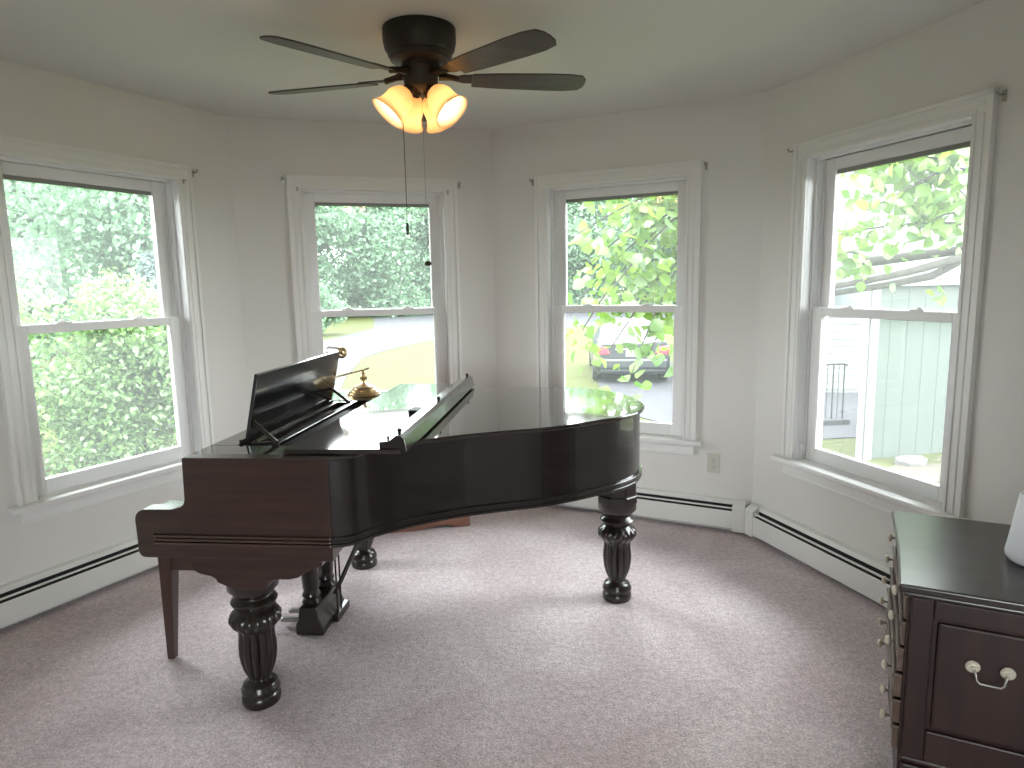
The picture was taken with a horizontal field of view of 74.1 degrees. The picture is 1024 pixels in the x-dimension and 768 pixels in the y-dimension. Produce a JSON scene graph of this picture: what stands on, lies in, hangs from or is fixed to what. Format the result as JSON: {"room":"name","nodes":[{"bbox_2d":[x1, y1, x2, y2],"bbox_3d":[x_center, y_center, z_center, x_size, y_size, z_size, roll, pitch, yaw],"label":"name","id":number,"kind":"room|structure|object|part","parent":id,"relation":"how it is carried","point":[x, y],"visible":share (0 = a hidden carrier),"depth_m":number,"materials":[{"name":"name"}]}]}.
{"room":"music room","nodes":[
{"label":"music room","id":0,"kind":"room"},
{"bbox_2d":[0,59,248,628],"bbox_3d":[-2.050,-0.221,3.398,0.160,2.440,1.724,3,9,27],"label":"wall","id":1,"kind":"structure","parent":0,"point":[36,104],"depth_m":3.42,"materials":[{"name":"white paint"}]},
{"bbox_2d":[0,537,157,627],"bbox_3d":[-1.928,0.894,3.507,0.071,0.196,1.529,3,9,27],"label":"baseboard heater","id":2,"kind":"object","parent":1,"relation":"attached to","point":[27,596],"visible":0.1,"depth_m":3.18,"materials":[{"name":"white metal"}]},
{"bbox_3d":[-1.956,0.884,3.521,0.008,0.175,1.527,3,9,27],"label":"panel","id":3,"kind":"part","parent":2,"relation":"part of","materials":[{"name":"white metal"}]},
{"bbox_2d":[0,135,214,524],"bbox_3d":[-2.024,-0.278,3.376,0.220,1.688,1.110,3,9,27],"label":"window","id":4,"kind":"structure","parent":1,"relation":"in","point":[172,205],"depth_m":3.38,"materials":[{"name":"white paint"}]},
{"bbox_3d":[-2.085,-0.653,3.349,0.034,0.762,0.844,3,9,27],"label":"sash","id":5,"kind":"part","parent":4,"relation":"part of","materials":[{"name":"white plastic"}]},
{"bbox_3d":[-2.032,0.073,3.436,0.034,0.786,0.844,3,9,27],"label":"sash","id":6,"kind":"part","parent":4,"relation":"part of","materials":[{"name":"white plastic"}]},
{"bbox_2d":[226,116,495,408],"bbox_3d":[-0.888,-0.386,4.369,1.706,2.440,0.160,-4,9,-17],"label":"wall","id":7,"kind":"structure","parent":0,"point":[262,151],"depth_m":4.11,"materials":[{"name":"white paint"}]},
{"bbox_2d":[286,174,461,383],"bbox_3d":[-0.851,-0.443,4.341,1.110,1.688,0.220,-4,9,-17],"label":"window","id":8,"kind":"structure","parent":7,"relation":"in","point":[313,190],"depth_m":4.26,"materials":[{"name":"white paint"}]},
{"bbox_3d":[-0.876,-0.823,4.344,0.844,0.762,0.034,-4,9,-17],"label":"sash","id":9,"kind":"part","parent":8,"relation":"part of","materials":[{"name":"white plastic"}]},
{"bbox_3d":[-0.849,-0.093,4.410,0.844,0.786,0.034,-4,9,-17],"label":"sash","id":10,"kind":"part","parent":8,"relation":"part of","materials":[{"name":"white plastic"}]},
{"bbox_2d":[0,505,892,767],"bbox_3d":[-0.298,1.477,0.902,5.470,0.250,8.073,-1,8,0],"label":"floor","id":11,"kind":"structure","parent":0,"point":[495,641],"depth_m":2.63,"materials":[{"name":"carpet"}]},
{"bbox_2d":[158,557,193,658],"bbox_3d":[-1.159,0.807,3.030,0.410,0.482,0.780,0,8,6],"label":"piano bench","id":12,"kind":"object","parent":11,"relation":"on","point":[169,568],"visible":0.15,"depth_m":2.68,"materials":[{"name":"brown wood"}]},
{"bbox_3d":[-1.355,0.873,2.705,0.052,0.455,0.052,0,8,6],"label":"leg","id":13,"kind":"part","parent":12,"relation":"part of","materials":[{"name":"brown wood"}]},
{"bbox_2d":[135,351,644,710],"bbox_3d":[-0.305,0.472,2.841,1.724,1.170,1.423,0,8,6],"label":"grand piano","id":14,"kind":"object","parent":11,"relation":"on","point":[316,471],"visible":1,"depth_m":2.39,"materials":[{"name":"brown wood"}]},
{"bbox_2d":[185,445,289,456],"bbox_3d":[-0.870,0.234,2.240,0.361,0.022,0.169,0,8,6],"label":"shelf","id":15,"kind":"object","parent":14,"relation":"attached to","point":[212,450],"depth_m":2.24,"materials":[{"name":"black wood"}]},
{"bbox_3d":[-0.874,0.507,2.185,0.604,0.038,0.012,0,8,6],"label":"reeded moulding","id":16,"kind":"part","parent":14,"relation":"part of","materials":[{"name":"brown wood"}]},
{"bbox_3d":[-0.901,0.902,2.399,0.177,0.470,0.177,0,8,6],"label":"carved leg","id":17,"kind":"part","parent":14,"relation":"part of","materials":[{"name":"black wood"}]},
{"bbox_2d":[213,401,330,445],"bbox_3d":[-0.950,0.155,2.779,0.096,0.022,0.900,0,8,6],"label":"shelf","id":18,"kind":"object","parent":14,"relation":"attached to","point":[239,439],"depth_m":2.50,"materials":[{"name":"black wood"}]},
{"bbox_3d":[-0.866,0.020,2.758,0.059,0.230,0.825,0,8,6],"label":"desk panel","id":19,"kind":"part","parent":14,"relation":"part of","materials":[{"name":"black paint"}]},
{"bbox_3d":[-0.809,0.146,2.729,0.113,0.014,0.832,0,8,6],"label":"tray frame","id":20,"kind":"part","parent":14,"relation":"part of","materials":[{"name":"brown wood"}]},
{"bbox_3d":[-0.863,0.709,2.874,0.080,0.472,0.080,0,8,6],"label":"lyre post","id":21,"kind":"part","parent":14,"relation":"part of","materials":[{"name":"black wood"}]},
{"bbox_3d":[-0.846,0.684,3.041,0.080,0.472,0.080,0,8,6],"label":"lyre post","id":22,"kind":"part","parent":14,"relation":"part of","materials":[{"name":"black wood"}]},
{"bbox_3d":[-0.774,0.740,2.956,0.007,0.562,0.007,-4,9,-17],"label":"pedal rod","id":23,"kind":"part","parent":14,"relation":"part of","materials":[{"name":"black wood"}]},
{"bbox_3d":[-0.770,0.734,3.001,0.008,0.562,0.008,0,8,6],"label":"pedal rod","id":24,"kind":"part","parent":14,"relation":"part of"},
{"bbox_3d":[-0.664,0.665,2.950,0.267,0.534,0.013,0,8,6],"label":"brace rod","id":25,"kind":"part","parent":14,"relation":"part of","materials":[{"name":"black wood"}]},
{"bbox_3d":[-0.660,0.659,2.994,0.267,0.534,0.013,0,8,6],"label":"brace rod","id":26,"kind":"part","parent":14,"relation":"part of","materials":[{"name":"black wood"}]},
{"bbox_2d":[326,346,380,397],"bbox_3d":[-0.792,-0.063,3.295,0.315,0.254,0.164,-8,11,-41],"label":"lamp","id":27,"kind":"object","parent":14,"relation":"on","point":[363,389],"visible":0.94,"depth_m":3.30,"materials":[{"name":"gold metal"}]},
{"bbox_3d":[-0.837,-0.153,3.224,0.054,0.054,0.116,-8,11,-41],"label":"lamp shade","id":28,"kind":"part","parent":27,"relation":"part of","materials":[{"name":"grey metal"}]},
{"bbox_3d":[-0.795,-0.095,3.255,0.022,0.123,0.267,6,11,38],"label":"swing arm","id":29,"kind":"part","parent":27,"relation":"part of","materials":[{"name":"gold metal"}]},
{"bbox_3d":[-0.735,-0.040,3.348,0.038,0.070,0.038,0,8,6],"label":"stem","id":30,"kind":"part","parent":27,"relation":"part of","materials":[{"name":"gold metal"}]},
{"bbox_2d":[330,392,384,404],"bbox_3d":[-0.759,0.066,3.361,0.361,0.022,0.309,0,8,6],"label":"shelf","id":31,"kind":"object","parent":14,"relation":"attached to","point":[361,401],"depth_m":3.25,"materials":[{"name":"black wood"}]},
{"bbox_3d":[-0.786,0.728,3.560,0.177,0.470,0.177,0,8,6],"label":"carved leg","id":32,"kind":"part","parent":14,"relation":"part of","materials":[{"name":"black wood"}]},
{"bbox_3d":[-0.227,0.402,2.816,1.548,0.032,1.402,0,8,6],"label":"rim moulding","id":33,"kind":"part","parent":14,"relation":"part of","materials":[{"name":"brown wood"}]},
{"bbox_3d":[-0.056,0.126,2.758,1.208,0.016,1.411,0,8,6],"label":"lid","id":34,"kind":"part","parent":14,"relation":"part of","materials":[{"name":"black wood"}]},
{"bbox_3d":[0.486,0.767,3.137,0.176,0.470,0.176,0,8,6],"label":"carved leg","id":35,"kind":"part","parent":14,"relation":"part of","materials":[{"name":"black wood"}]},
{"bbox_2d":[388,516,469,533],"bbox_3d":[-0.763,0.657,4.186,0.974,0.425,0.385,-3,9,-12],"label":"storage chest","id":36,"kind":"object","parent":11,"relation":"on","point":[463,521],"visible":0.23,"depth_m":4.11,"materials":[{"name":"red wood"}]},
{"bbox_2d":[877,511,1023,767],"bbox_3d":[1.291,0.816,1.857,0.507,0.720,0.612,3,9,27],"label":"dresser","id":37,"kind":"object","parent":11,"relation":"on","point":[954,638],"visible":1,"depth_m":1.66,"materials":[{"name":"brown wood"}]},
{"bbox_3d":[1.168,0.755,2.151,0.014,0.025,0.025,3,9,27],"label":"knob","id":38,"kind":"part","parent":37,"relation":"part of","materials":[{"name":"beige ceramic"}]},
{"bbox_3d":[1.172,0.825,2.159,0.014,0.025,0.025,3,9,27],"label":"knob","id":39,"kind":"part","parent":37,"relation":"part of","materials":[{"name":"beige ceramic"}]},
{"bbox_3d":[1.166,0.685,2.140,0.014,0.025,0.025,3,9,27],"label":"knob","id":40,"kind":"part","parent":37,"relation":"part of","materials":[{"name":"beige ceramic"}]},
{"bbox_3d":[0.984,0.810,1.800,0.014,0.025,0.025,3,9,27],"label":"knob","id":41,"kind":"part","parent":37,"relation":"part of","materials":[{"name":"beige ceramic"}]},
{"bbox_3d":[0.989,0.880,1.808,0.014,0.025,0.025,3,9,27],"label":"knob","id":42,"kind":"part","parent":37,"relation":"part of","materials":[{"name":"beige ceramic"}]},
{"bbox_3d":[0.983,0.740,1.789,0.014,0.025,0.025,3,9,27],"label":"knob","id":43,"kind":"part","parent":37,"relation":"part of","materials":[{"name":"beige ceramic"}]},
{"bbox_3d":[1.169,0.615,2.128,0.014,0.025,0.025,3,9,27],"label":"knob","id":44,"kind":"part","parent":37,"relation":"part of","materials":[{"name":"beige ceramic"}]},
{"bbox_3d":[1.171,0.546,2.116,0.014,0.025,0.025,3,9,27],"label":"knob","id":45,"kind":"part","parent":37,"relation":"part of","materials":[{"name":"beige ceramic"}]},
{"bbox_3d":[0.985,0.671,1.777,0.014,0.025,0.025,3,9,27],"label":"knob","id":46,"kind":"part","parent":37,"relation":"part of","materials":[{"name":"beige ceramic"}]},
{"bbox_3d":[1.173,0.476,2.104,0.014,0.025,0.025,3,9,27],"label":"knob","id":47,"kind":"part","parent":37,"relation":"part of","materials":[{"name":"beige ceramic"}]},
{"bbox_3d":[0.987,0.601,1.765,0.014,0.025,0.025,3,9,27],"label":"knob","id":48,"kind":"part","parent":37,"relation":"part of","materials":[{"name":"beige ceramic"}]},
{"bbox_3d":[1.114,0.866,1.967,0.046,0.064,0.545,3,9,27],"label":"drawer","id":49,"kind":"part","parent":37,"relation":"part of","materials":[{"name":"brown wood"}]},
{"bbox_3d":[1.111,0.796,1.957,0.050,0.064,0.545,3,9,27],"label":"drawer","id":50,"kind":"part","parent":37,"relation":"part of","materials":[{"name":"brown wood"}]},
{"bbox_3d":[0.990,0.532,1.753,0.014,0.025,0.025,3,9,27],"label":"knob","id":51,"kind":"part","parent":37,"relation":"part of","materials":[{"name":"beige ceramic"}]},
{"bbox_3d":[1.110,0.727,1.947,0.050,0.064,0.545,3,9,27],"label":"drawer","id":52,"kind":"part","parent":37,"relation":"part of","materials":[{"name":"brown wood"}]},
{"bbox_3d":[1.110,0.657,1.936,0.046,0.064,0.545,3,9,27],"label":"drawer","id":53,"kind":"part","parent":37,"relation":"part of","materials":[{"name":"brown wood"}]},
{"bbox_3d":[1.111,0.588,1.925,0.042,0.064,0.545,3,9,27],"label":"drawer","id":54,"kind":"part","parent":37,"relation":"part of","materials":[{"name":"brown wood"}]},
{"bbox_3d":[1.111,0.518,1.913,0.038,0.064,0.545,3,9,27],"label":"drawer","id":55,"kind":"part","parent":37,"relation":"part of","materials":[{"name":"brown wood"}]},
{"bbox_3d":[1.314,0.995,1.869,0.458,0.162,0.561,3,9,27],"label":"moulding","id":56,"kind":"part","parent":37,"relation":"part of","materials":[{"name":"brown wood"}]},
{"bbox_3d":[1.184,0.741,1.589,0.450,0.426,0.014,3,9,27],"label":"frame","id":57,"kind":"part","parent":37,"relation":"part of","materials":[{"name":"brown wood"}]},
{"bbox_3d":[1.181,0.724,1.589,0.327,0.280,0.012,3,9,27],"label":"panel","id":58,"kind":"part","parent":37,"relation":"part of","materials":[{"name":"brown wood"}]},
{"bbox_2d":[1004,490,1023,566],"bbox_3d":[1.365,0.375,1.745,0.149,0.182,0.149,-4,9,-17],"label":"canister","id":59,"kind":"object","parent":37,"relation":"on","point":[1014,546],"visible":1,"depth_m":1.75,"materials":[{"name":"white plastic"}]},
{"bbox_2d":[0,0,987,129],"bbox_3d":[-0.346,-1.159,0.511,5.470,0.200,8.073,-1,8,0],"label":"ceiling","id":60,"kind":"structure","parent":0,"point":[206,55],"depth_m":2.79,"materials":[{"name":"white paint"}]},
{"bbox_2d":[259,15,585,265],"bbox_3d":[-0.345,-0.934,2.750,1.290,0.901,1.162,-1,8,0],"label":"ceiling fan","id":61,"kind":"object","parent":60,"relation":"hanging from","point":[421,48],"visible":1,"depth_m":2.57,"materials":[{"name":"black metal"}]},
{"bbox_3d":[-0.640,-1.134,2.324,0.130,0.030,0.455,6,11,41],"label":"blade","id":62,"kind":"part","parent":61,"relation":"part of","materials":[{"name":"brown wood"}]},
{"bbox_3d":[-0.770,-1.193,2.741,0.455,0.030,0.130,1,9,14],"label":"blade","id":63,"kind":"part","parent":61,"relation":"part of","materials":[{"name":"brown wood"}]},
{"bbox_3d":[-0.509,-1.205,2.677,0.206,0.048,0.068,1,9,11],"label":"blade arm","id":64,"kind":"part","parent":61,"relation":"part of","materials":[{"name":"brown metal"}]},
{"bbox_3d":[-0.464,-1.183,2.521,0.068,0.048,0.206,6,11,39],"label":"blade arm","id":65,"kind":"part","parent":61,"relation":"part of","materials":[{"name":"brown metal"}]},
{"bbox_3d":[-0.461,-1.070,2.608,0.157,0.158,0.148,-1,8,0],"label":"lamp shade","id":66,"kind":"part","parent":61,"relation":"part of","materials":[{"name":"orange glass"}]},
{"bbox_3d":[-0.422,-0.895,2.661,0.002,0.520,0.003,-1,8,0],"label":"pull chain","id":67,"kind":"part","parent":61,"relation":"part of","materials":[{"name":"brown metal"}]},
{"bbox_3d":[-0.430,-1.091,2.747,0.152,0.158,0.156,-1,8,0],"label":"lamp shade","id":68,"kind":"part","parent":61,"relation":"part of","materials":[{"name":"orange glass"}]},
{"bbox_3d":[-0.375,-1.248,3.060,0.133,0.030,0.456,-1,8,0],"label":"blade","id":69,"kind":"part","parent":61,"relation":"part of","materials":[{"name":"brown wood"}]},
{"bbox_3d":[-0.342,-0.817,2.663,0.002,0.663,0.002,-1,8,0],"label":"pull chain","id":70,"kind":"part","parent":61,"relation":"part of","materials":[{"name":"grey metal"}]},
{"bbox_3d":[-0.285,-1.094,2.753,0.149,0.158,0.156,-1,8,0],"label":"lamp shade","id":71,"kind":"part","parent":61,"relation":"part of","materials":[{"name":"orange glass"}]},
{"bbox_3d":[-0.241,-1.188,2.527,0.206,0.048,0.068,6,11,40],"label":"blade arm","id":72,"kind":"part","parent":61,"relation":"part of","materials":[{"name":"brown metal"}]},
{"bbox_3d":[-0.247,-1.072,2.598,0.156,0.158,0.147,-1,8,0],"label":"lamp shade","id":73,"kind":"part","parent":61,"relation":"part of","materials":[{"name":"orange glass"}]},
{"bbox_3d":[-0.197,-1.208,2.655,0.206,0.048,0.068,-3,9,-11],"label":"blade arm","id":74,"kind":"part","parent":61,"relation":"part of","materials":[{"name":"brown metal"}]},
{"bbox_3d":[-0.042,-1.149,2.350,0.455,0.030,0.130,7,11,42],"label":"blade","id":75,"kind":"part","parent":61,"relation":"part of","materials":[{"name":"brown wood"}]},
{"bbox_3d":[0.068,-1.202,2.697,0.455,0.030,0.130,-2,9,-8],"label":"blade","id":76,"kind":"part","parent":61,"relation":"part of","materials":[{"name":"brown wood"}]},
{"bbox_2d":[491,92,766,529],"bbox_3d":[0.664,-0.392,4.216,1.802,2.440,0.160,3,9,27],"label":"wall","id":77,"kind":"structure","parent":0,"point":[728,133],"depth_m":3.92,"materials":[{"name":"white paint"}]},
{"bbox_2d":[534,160,702,454],"bbox_3d":[0.644,-0.447,4.184,1.110,1.688,0.220,3,9,27],"label":"window","id":78,"kind":"structure","parent":77,"relation":"in","point":[552,192],"depth_m":4.09,"materials":[{"name":"white paint"}]},
{"bbox_3d":[0.659,-0.097,4.251,0.844,0.786,0.034,3,9,27],"label":"sash","id":79,"kind":"part","parent":78,"relation":"part of","materials":[{"name":"white plastic"}]},
{"bbox_3d":[0.666,-0.827,4.182,0.844,0.762,0.034,3,9,27],"label":"sash","id":80,"kind":"part","parent":78,"relation":"part of","materials":[{"name":"white plastic"}]},
{"bbox_2d":[561,487,746,532],"bbox_3d":[0.634,0.733,4.278,1.607,0.196,0.071,3,9,27],"label":"baseboard heater","id":81,"kind":"object","parent":77,"relation":"attached to","point":[722,512],"visible":0.42,"depth_m":4.04,"materials":[{"name":"white metal"}]},
{"bbox_3d":[0.623,0.751,4.260,1.605,0.111,0.018,3,9,27],"label":"panel","id":82,"kind":"part","parent":81,"relation":"part of","materials":[{"name":"white metal"}]},
{"bbox_3d":[0.648,0.720,4.305,1.605,0.175,0.008,3,9,27],"label":"panel","id":83,"kind":"part","parent":81,"relation":"part of","materials":[{"name":"white metal"}]},
{"bbox_2d":[707,453,719,472],"bbox_3d":[1.183,0.467,3.984,0.072,0.116,0.009,3,9,27],"label":"wall outlet","id":84,"kind":"object","parent":77,"relation":"attached to","point":[713,460],"visible":1,"depth_m":3.98,"materials":[{"name":"grey plastic"}]},
{"bbox_2d":[752,0,1023,565],"bbox_3d":[1.687,-0.236,3.035,0.160,2.440,1.729,-4,9,-17],"label":"wall","id":85,"kind":"structure","parent":0,"point":[980,47],"depth_m":2.71,"materials":[{"name":"white paint"}]},
{"bbox_2d":[744,502,892,606],"bbox_3d":[1.587,0.875,3.199,0.071,0.196,1.469,-4,9,-17],"label":"baseboard heater","id":86,"kind":"object","parent":85,"relation":"attached to","point":[855,569],"visible":0.55,"depth_m":3.34,"materials":[{"name":"white metal"}]},
{"bbox_3d":[1.617,0.865,3.207,0.008,0.175,1.467,-4,9,-17],"label":"panel","id":87,"kind":"part","parent":86,"relation":"part of","materials":[{"name":"white metal"}]},
{"bbox_2d":[771,87,999,519],"bbox_3d":[1.649,-0.296,3.045,0.220,1.688,1.110,-4,9,-17],"label":"window","id":88,"kind":"structure","parent":85,"relation":"in","point":[970,120],"depth_m":3.04,"materials":[{"name":"white paint"}]},
{"bbox_3d":[1.672,0.055,3.102,0.034,0.786,0.844,-4,9,-17],"label":"sash","id":89,"kind":"part","parent":88,"relation":"part of","materials":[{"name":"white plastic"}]},
{"bbox_3d":[1.700,-0.672,3.008,0.034,0.762,0.844,-4,9,-17],"label":"sash","id":90,"kind":"part","parent":88,"relation":"part of","materials":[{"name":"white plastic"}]},
{"bbox_2d":[995,89,1006,101],"bbox_3d":[1.728,-1.022,2.398,0.045,0.040,0.016,-4,9,-17],"label":"curtain bracket","id":91,"kind":"object","parent":85,"relation":"attached to","point":[1003,94],"visible":1,"depth_m":2.40,"materials":[{"name":"grey metal"}]},
{"bbox_3d":[1.747,-1.023,2.404,0.004,0.040,0.016,-4,9,-17],"label":"mount plate","id":92,"kind":"part","parent":91,"relation":"part of","materials":[{"name":"grey metal"}]},
{"label":"outside","id":93,"kind":"structure","parent":0,"visible":0},
{"bbox_2d":[154,312,673,430],"bbox_3d":[3.438,-3.374,38.683,37.000,0.020,54.500,-1,8,0],"label":"driveway","id":94,"kind":"structure","parent":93,"point":[388,333],"depth_m":32.34,"materials":[{"name":"grey asphalt"}]},
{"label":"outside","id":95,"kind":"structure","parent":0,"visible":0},
{"bbox_2d":[597,362,858,439],"bbox_3d":[5.453,0.089,15.091,7.100,0.020,10.200,-1,8,0],"label":"driveway","id":96,"kind":"structure","parent":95,"point":[657,401],"depth_m":13.47,"materials":[{"name":"grey asphalt"}]},
{"bbox_2d":[584,318,669,378],"bbox_3d":[3.011,-1.054,18.091,2.140,1.450,4.700,0,8,5],"label":"parked car","id":97,"kind":"object","parent":96,"relation":"on","point":[612,357],"visible":0.53,"depth_m":15.90,"materials":[{"name":"grey paint"}]},
{"bbox_2d":[598,346,609,354],"bbox_3d":[2.138,-0.792,15.921,0.317,0.198,0.140,0,8,5],"label":"tail lamp","id":98,"kind":"object","parent":97,"relation":"attached to","point":[605,351],"depth_m":15.86,"materials":[{"name":"red plastic"}]},
{"bbox_3d":[2.817,-0.708,15.820,0.300,0.130,0.030,0,8,5],"label":"number plate","id":99,"kind":"part","parent":97,"relation":"part of","materials":[{"name":"white paint"}]},
{"bbox_2d":[656,346,668,353],"bbox_3d":[3.502,-0.799,15.803,0.317,0.198,0.140,0,8,5],"label":"tail lamp","id":100,"kind":"object","parent":97,"relation":"attached to","point":[667,351],"depth_m":15.74,"materials":[{"name":"red plastic"}]},
{"bbox_2d":[823,363,849,424],"bbox_3d":[5.075,0.132,11.428,0.860,1.026,0.820,-2,8,-6],"label":"railing","id":101,"kind":"object","parent":96,"relation":"on","point":[828,418],"visible":0.6,"depth_m":11.13,"materials":[{"name":"grey metal"}]},
{"bbox_3d":[5.274,0.180,11.162,0.026,1.000,0.026,1,9,17],"label":"post","id":102,"kind":"part","parent":101,"relation":"part of","materials":[{"name":"grey metal"}]},
{"bbox_3d":[5.239,-0.309,11.086,0.549,0.060,0.032,-2,8,-6],"label":"handrail","id":103,"kind":"part","parent":101,"relation":"part of","materials":[{"name":"grey metal"}]},
{"bbox_3d":[5.463,0.174,11.180,0.026,1.000,0.026,-6,10,-28],"label":"post","id":104,"kind":"part","parent":101,"relation":"part of","materials":[{"name":"grey metal"}]},
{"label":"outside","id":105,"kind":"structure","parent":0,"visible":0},
{"bbox_2d":[31,290,941,483],"bbox_3d":[-0.173,-9.353,79.488,320.000,0.001,240.000,-1,8,0],"label":"ground","id":106,"kind":"structure","parent":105,"point":[415,363],"depth_m":20.03,"materials":[{"name":"green plant"}]},
{"bbox_2d":[3,179,64,377],"bbox_3d":[-15.054,-4.244,16.515,7.371,10.538,7.024,5,10,34],"label":"broadleaf tree","id":107,"kind":"object","parent":106,"relation":"on","point":[15,243],"visible":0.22,"depth_m":17.89,"materials":[{"name":"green plant"}]},
{"bbox_2d":[5,180,101,355],"bbox_3d":[-19.096,-6.224,24.899,8.864,12.343,7.417,-2,9,-9],"label":"broadleaf tree","id":108,"kind":"object","parent":106,"relation":"on","point":[21,214],"visible":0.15,"depth_m":24.26,"materials":[{"name":"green plant"}]},
{"bbox_2d":[14,257,95,477],"bbox_3d":[-7.192,-0.286,7.714,4.382,4.316,4.050,-2,8,-6],"label":"shrub","id":109,"kind":"object","parent":106,"relation":"on","point":[34,343],"visible":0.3,"depth_m":8.35,"materials":[{"name":"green plant"}]},
{"bbox_2d":[18,182,154,338],"bbox_3d":[-10.520,-4.976,20.535,7.075,10.599,6.630,-1,8,0],"label":"broadleaf tree","id":110,"kind":"object","parent":106,"relation":"on","point":[126,232],"visible":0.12,"depth_m":18.54,"materials":[{"name":"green plant"}]},
{"bbox_2d":[33,262,176,472],"bbox_3d":[-5.288,-0.193,9.694,3.056,3.054,2.511,-7,10,-35],"label":"shrub","id":111,"kind":"object","parent":106,"relation":"on","point":[114,402],"visible":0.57,"depth_m":9.04,"materials":[{"name":"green plant"}]},
{"bbox_2d":[91,249,160,405],"bbox_3d":[-7.261,-1.111,13.788,3.023,3.296,3.060,-7,10,-33],"label":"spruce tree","id":112,"kind":"object","parent":106,"relation":"on","point":[148,268],"visible":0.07,"depth_m":13.46,"materials":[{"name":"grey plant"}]},
{"bbox_2d":[319,279,347,332],"bbox_3d":[-9.798,-3.787,33.819,3.788,3.252,2.847,-7,10,-35],"label":"shrub","id":113,"kind":"object","parent":106,"relation":"on","point":[326,302],"visible":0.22,"depth_m":33.62,"materials":[{"name":"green plant"}]},
{"bbox_2d":[315,206,367,308],"bbox_3d":[-15.929,-11.281,51.095,10.311,15.071,10.236,-5,9,-25],"label":"tree","id":114,"kind":"object","parent":106,"relation":"on","point":[329,224],"visible":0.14,"depth_m":49.67,"materials":[{"name":"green plant"}]},
{"bbox_2d":[319,206,430,317],"bbox_3d":[-10.886,-11.341,54.590,9.938,14.345,10.822,1,9,11],"label":"tree","id":115,"kind":"object","parent":106,"relation":"on","point":[375,259],"visible":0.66,"depth_m":52.01,"materials":[{"name":"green plant"}]},
{"bbox_2d":[397,208,431,306],"bbox_3d":[-5.754,-12.494,58.961,11.664,15.299,11.405,-1,8,0],"label":"tree","id":116,"kind":"object","parent":106,"relation":"on","point":[422,229],"visible":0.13,"depth_m":55.70,"materials":[{"name":"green plant"}]},
{"bbox_2d":[567,200,626,304],"bbox_3d":[6.441,-12.762,58.812,11.718,15.559,11.907,-4,9,-21],"label":"tree","id":117,"kind":"object","parent":106,"relation":"on","point":[576,258],"visible":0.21,"depth_m":56.19,"materials":[{"name":"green plant"}]},
{"bbox_2d":[584,195,676,304],"bbox_3d":[11.732,-11.809,54.209,11.585,14.902,10.321,-2,8,-5],"label":"tree","id":118,"kind":"object","parent":106,"relation":"on","point":[633,247],"visible":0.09,"depth_m":54.11,"materials":[{"name":"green plant"}]},
{"bbox_2d":[565,147,969,399],"bbox_3d":[2.683,-1.622,6.354,3.932,6.085,3.985,3,9,24],"label":"tree","id":119,"kind":"object","parent":106,"relation":"on","point":[942,173],"visible":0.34,"depth_m":5.42,"materials":[{"name":"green plant"}]},
{"bbox_2d":[824,166,966,392],"bbox_3d":[10.607,-4.409,16.218,10.800,8.400,7.000,0,8,6],"label":"house","id":120,"kind":"structure","parent":106,"relation":"on","point":[844,334],"depth_m":13.81,"materials":[{"name":"grey wood"}]},
{"bbox_3d":[6.946,-2.167,13.824,0.740,1.140,0.010,0,8,6],"label":"pane","id":121,"kind":"part","parent":120,"relation":"part of","materials":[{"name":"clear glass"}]},
{"bbox_2d":[855,279,959,460],"bbox_3d":[6.121,-0.333,9.881,3.585,2.360,1.450,-3,9,-14],"label":"garden shed","id":122,"kind":"object","parent":106,"relation":"on","point":[904,365],"visible":0.45,"depth_m":9.01,"materials":[{"name":"green"}]},
{"bbox_3d":[4.652,-0.123,8.858,0.215,2.300,0.050,-3,9,-14],"label":"corner trim","id":123,"kind":"part","parent":122,"relation":"part of","materials":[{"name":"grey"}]},
{"bbox_2d":[888,463,940,482],"bbox_3d":[5.350,1.093,8.366,1.672,0.012,0.859,-1,8,0],"label":"bare earth","id":124,"kind":"structure","parent":106,"relation":"on","point":[930,472],"depth_m":8.43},
{"bbox_2d":[894,455,926,466],"bbox_3d":[5.163,1.001,8.759,0.406,0.112,0.294,-2,9,-9],"label":"flat stone","id":125,"kind":"object","parent":124,"relation":"on","point":[905,460],"visible":0.98,"depth_m":8.69,"materials":[{"name":"grey stone"}]}
]}

